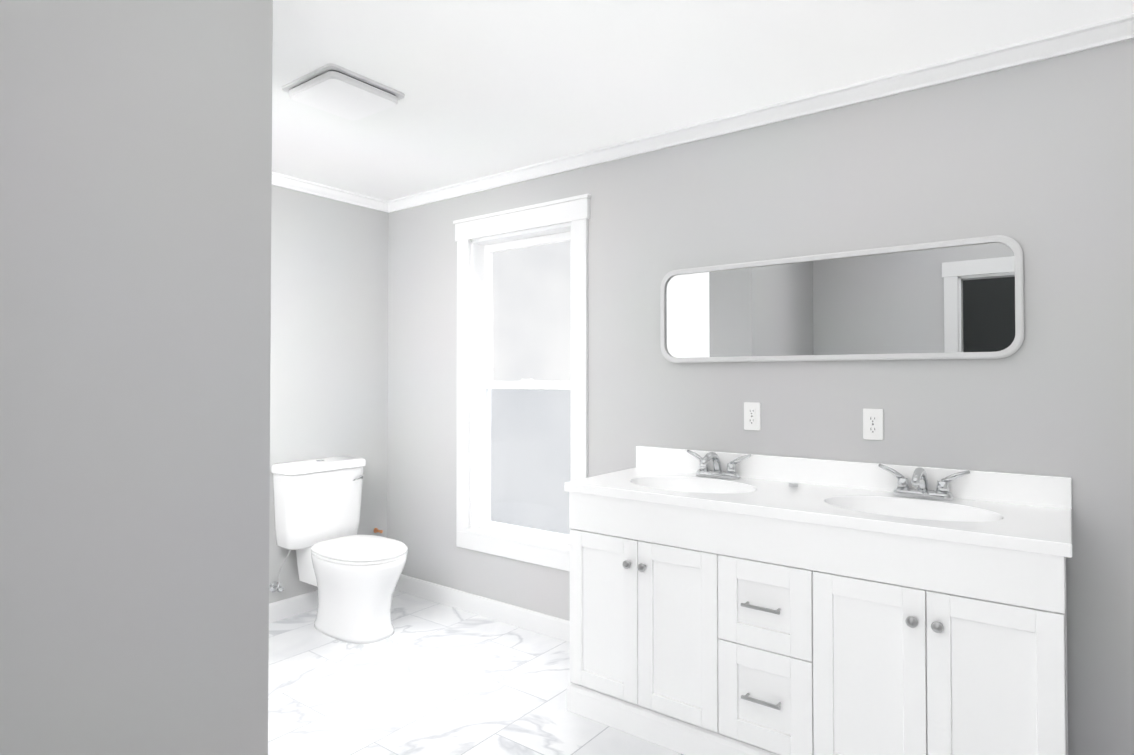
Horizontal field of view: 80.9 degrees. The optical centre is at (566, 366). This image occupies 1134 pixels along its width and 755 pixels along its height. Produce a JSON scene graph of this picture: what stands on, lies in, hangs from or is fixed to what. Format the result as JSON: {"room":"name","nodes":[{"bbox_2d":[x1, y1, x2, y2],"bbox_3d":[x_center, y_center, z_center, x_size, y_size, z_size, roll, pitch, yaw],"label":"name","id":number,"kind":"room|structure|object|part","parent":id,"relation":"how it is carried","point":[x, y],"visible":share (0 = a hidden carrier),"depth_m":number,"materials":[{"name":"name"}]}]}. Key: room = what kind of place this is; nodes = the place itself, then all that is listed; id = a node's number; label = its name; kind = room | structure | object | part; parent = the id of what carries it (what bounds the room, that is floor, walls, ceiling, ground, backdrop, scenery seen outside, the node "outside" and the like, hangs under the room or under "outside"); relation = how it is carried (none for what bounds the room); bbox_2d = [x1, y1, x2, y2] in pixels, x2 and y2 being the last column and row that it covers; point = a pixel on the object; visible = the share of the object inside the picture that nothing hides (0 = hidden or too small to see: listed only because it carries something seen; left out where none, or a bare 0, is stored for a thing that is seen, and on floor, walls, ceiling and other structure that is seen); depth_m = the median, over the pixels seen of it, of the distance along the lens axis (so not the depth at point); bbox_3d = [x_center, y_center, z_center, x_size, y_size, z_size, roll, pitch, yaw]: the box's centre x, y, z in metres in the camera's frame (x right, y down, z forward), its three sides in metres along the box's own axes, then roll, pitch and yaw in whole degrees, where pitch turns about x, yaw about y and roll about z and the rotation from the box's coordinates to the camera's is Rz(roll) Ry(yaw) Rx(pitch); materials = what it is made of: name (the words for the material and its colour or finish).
{"room":"bathroom","nodes":[
{"label":"bathroom","id":0,"kind":"room"},
{"bbox_2d":[0,0,272,754],"bbox_3d":[-1.322,0.132,1.335,0.310,2.400,1.340,-1,-1,37],"label":"wall","id":1,"kind":"structure","parent":0,"point":[135,226],"depth_m":1.52,"materials":[{"name":"grey paint"}]},
{"bbox_2d":[269,185,388,603],"bbox_3d":[-2.150,0.156,2.941,0.150,2.400,3.200,-1,-1,37],"label":"wall","id":2,"kind":"structure","parent":0,"point":[329,339],"depth_m":3.84,"materials":[{"name":"grey paint"}]},
{"bbox_2d":[269,590,317,622],"bbox_3d":[-2.040,1.306,2.935,0.013,0.100,3.050,-1,-1,37],"label":"baseboard","id":3,"kind":"structure","parent":2,"relation":"attached to","point":[291,606],"depth_m":3.64,"materials":[{"name":"white wood"}]},
{"bbox_2d":[272,172,387,211],"bbox_3d":[-2.027,-1.021,2.959,0.046,0.070,3.050,-1,-1,37],"label":"crown molding","id":4,"kind":"structure","parent":2,"relation":"attached to","point":[305,186],"depth_m":3.81,"materials":[{"name":"white wood"}]},
{"bbox_2d":[268,590,683,754],"bbox_3d":[-0.823,1.355,1.197,4.650,0.050,4.950,-1,-1,37],"label":"floor","id":5,"kind":"structure","parent":0,"point":[428,677],"depth_m":2.76,"materials":[{"name":"tile"}]},
{"bbox_2d":[269,456,407,643],"bbox_3d":[-1.083,0.941,3.586,0.753,0.850,0.717,-1,-1,37],"label":"toilet","id":6,"kind":"object","parent":5,"relation":"on","point":[348,571],"visible":1,"depth_m":3.44,"materials":[{"name":"white ceramic"}]},
{"bbox_3d":[-1.359,0.742,3.656,0.222,0.440,0.492,-1,-1,37],"label":"tank","id":7,"kind":"part","parent":6,"relation":"part of","materials":[{"name":"white ceramic"}]},
{"bbox_3d":[-1.078,1.163,3.438,0.571,0.400,0.386,-1,-1,37],"label":"bowl","id":8,"kind":"part","parent":6,"relation":"part of","materials":[{"name":"white ceramic"}]},
{"bbox_3d":[-1.058,0.942,3.426,0.519,0.042,0.394,-1,-1,37],"label":"seat","id":9,"kind":"part","parent":6,"relation":"part of","materials":[{"name":"white plastic"}]},
{"bbox_2d":[564,446,1071,754],"bbox_3d":[0.786,0.846,2.344,1.592,1.004,0.584,-1,-1,37],"label":"bathroom vanity","id":10,"kind":"object","parent":5,"relation":"on","point":[726,603],"visible":1,"depth_m":2.11,"materials":[{"name":"painted wood"},{"name":"cultured marble"},{"name":"brushed nickel"}]},
{"bbox_3d":[0.138,0.936,2.520,0.308,0.594,0.018,-1,-1,37],"label":"door","id":11,"kind":"part","parent":10,"relation":"part of","materials":[{"name":"white wood"}]},
{"bbox_3d":[0.387,0.933,2.332,0.308,0.594,0.018,-1,-1,37],"label":"door","id":12,"kind":"part","parent":10,"relation":"part of","materials":[{"name":"white wood"}]},
{"bbox_3d":[0.624,0.921,2.129,0.128,0.307,0.037,-1,-1,37],"label":"handle","id":13,"kind":"part","parent":10,"relation":"part of","materials":[{"name":"silver metal"}]},
{"bbox_3d":[0.635,0.772,2.146,0.308,0.277,0.018,-1,-1,37],"label":"drawer","id":14,"kind":"part","parent":10,"relation":"part of","materials":[{"name":"white wood"}]},
{"bbox_3d":[0.635,1.071,2.142,0.308,0.313,0.018,-1,-1,37],"label":"drawer","id":15,"kind":"part","parent":10,"relation":"part of","materials":[{"name":"white wood"}]},
{"bbox_2d":[564,467,1071,557],"bbox_3d":[0.793,0.537,2.357,1.592,0.170,0.563,-1,-1,37],"label":"countertop","id":16,"kind":"structure","parent":10,"relation":"on","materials":[{"name":"white stone"}]},
{"bbox_2d":[687,450,750,478],"bbox_3d":[0.590,0.403,2.712,0.285,0.108,0.176,-1,-1,37],"label":"faucet","id":17,"kind":"object","parent":16,"relation":"on","point":[700,464],"depth_m":2.75,"materials":[{"name":"silver metal"}]},
{"bbox_2d":[878,464,969,500],"bbox_3d":[1.196,0.397,2.254,0.285,0.108,0.176,-1,-1,37],"label":"faucet","id":18,"kind":"object","parent":16,"relation":"on","point":[895,482],"depth_m":2.29,"materials":[{"name":"silver metal"}]},
{"bbox_3d":[0.884,0.928,1.955,0.308,0.594,0.018,-1,-1,37],"label":"door","id":19,"kind":"part","parent":10,"relation":"part of","materials":[{"name":"white wood"}]},
{"bbox_3d":[1.133,0.925,1.767,0.308,0.594,0.018,-1,-1,37],"label":"door","id":20,"kind":"part","parent":10,"relation":"part of","materials":[{"name":"white wood"}]},
{"bbox_2d":[272,0,1133,200],"bbox_3d":[-0.823,-1.094,1.233,4.650,0.050,4.950,-1,-1,37],"label":"ceiling","id":21,"kind":"structure","parent":0,"point":[488,87],"depth_m":2.30,"materials":[{"name":"white paint"}]},
{"bbox_2d":[282,63,404,119],"bbox_3d":[-0.849,-1.030,2.531,0.330,0.040,0.330,-1,-1,37],"label":"ceiling light","id":22,"kind":"object","parent":21,"relation":"in","point":[337,90],"visible":1,"depth_m":2.48,"materials":[{"name":"white plastic"}]},
{"bbox_2d":[387,39,1133,754],"bbox_3d":[0.535,0.157,3.008,4.350,2.400,0.150,-1,-1,37],"label":"wall","id":23,"kind":"structure","parent":0,"point":[1035,161],"depth_m":2.46,"materials":[{"name":"grey paint"}]},
{"bbox_2d":[394,574,569,641],"bbox_3d":[-0.399,1.316,3.597,1.830,0.100,0.013,-1,-1,37],"label":"baseboard","id":24,"kind":"structure","parent":23,"relation":"attached to","point":[541,623],"depth_m":3.61,"materials":[{"name":"white wood"}]},
{"bbox_2d":[453,194,590,571],"bbox_3d":[-0.220,0.091,3.561,0.940,1.848,0.182,-1,-1,37],"label":"window","id":25,"kind":"structure","parent":23,"relation":"in","point":[574,211],"depth_m":3.63,"materials":[{"name":"white wood"}]},
{"bbox_3d":[-0.213,0.494,3.564,0.684,0.827,0.028,-1,-1,37],"label":"sash frame","id":26,"kind":"part","parent":25,"relation":"part of","materials":[{"name":"white plastic"}]},
{"bbox_3d":[-0.192,-0.285,3.603,0.684,0.822,0.028,-1,-1,37],"label":"sash frame","id":27,"kind":"part","parent":25,"relation":"part of","materials":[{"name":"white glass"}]},
{"bbox_3d":[-0.213,0.494,3.564,0.600,0.743,0.006,-1,-1,37],"label":"sash glass","id":28,"kind":"part","parent":25,"relation":"part of","materials":[{"name":"white glass"}]},
{"bbox_3d":[-0.192,-0.285,3.603,0.600,0.738,0.006,-1,-1,37],"label":"sash glass","id":29,"kind":"part","parent":25,"relation":"part of","materials":[{"name":"white glass"}]},
{"bbox_2d":[744,402,760,430],"bbox_3d":[0.762,0.205,2.735,0.070,0.115,0.008,-1,-1,37],"label":"electrical outlet","id":30,"kind":"object","parent":23,"relation":"attached to","point":[752,415],"visible":1,"depth_m":2.73,"materials":[{"name":"white plastic"}]},
{"bbox_2d":[387,14,1133,212],"bbox_3d":[0.476,-1.021,2.947,4.050,0.070,0.046,-1,-1,37],"label":"crown molding","id":31,"kind":"structure","parent":23,"relation":"attached to","point":[1100,34],"depth_m":2.56,"materials":[{"name":"white wood"}]},
{"bbox_2d":[660,235,1023,362],"bbox_3d":[0.959,-0.226,2.578,1.340,0.410,0.030,-1,-1,37],"label":"mirror","id":32,"kind":"object","parent":23,"relation":"attached to","point":[957,299],"visible":0.96,"depth_m":2.48,"materials":[{"name":"white mirror"}]},
{"bbox_2d":[636,446,1071,508],"bbox_3d":[0.956,0.407,2.575,1.592,0.099,0.021,-1,-1,37],"label":"backsplash","id":33,"kind":"structure","parent":23,"relation":"attached to","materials":[{"name":"white stone"}]},
{"bbox_2d":[863,408,883,439],"bbox_3d":[1.131,0.214,2.455,0.070,0.115,0.008,-1,-1,37],"label":"electrical outlet","id":34,"kind":"object","parent":23,"relation":"attached to","point":[873,426],"visible":1,"depth_m":2.45,"materials":[{"name":"white plastic"}]},
{"label":"outside","id":35,"kind":"structure","parent":0,"visible":0},
{"bbox_2d":[491,241,569,534],"bbox_3d":[0.523,-0.172,4.446,5.300,4.100,0.020,-1,-1,37],"label":"sky","id":36,"kind":"structure","parent":35,"point":[554,316],"depth_m":5.03,"materials":[{"name":"white"}]}
]}

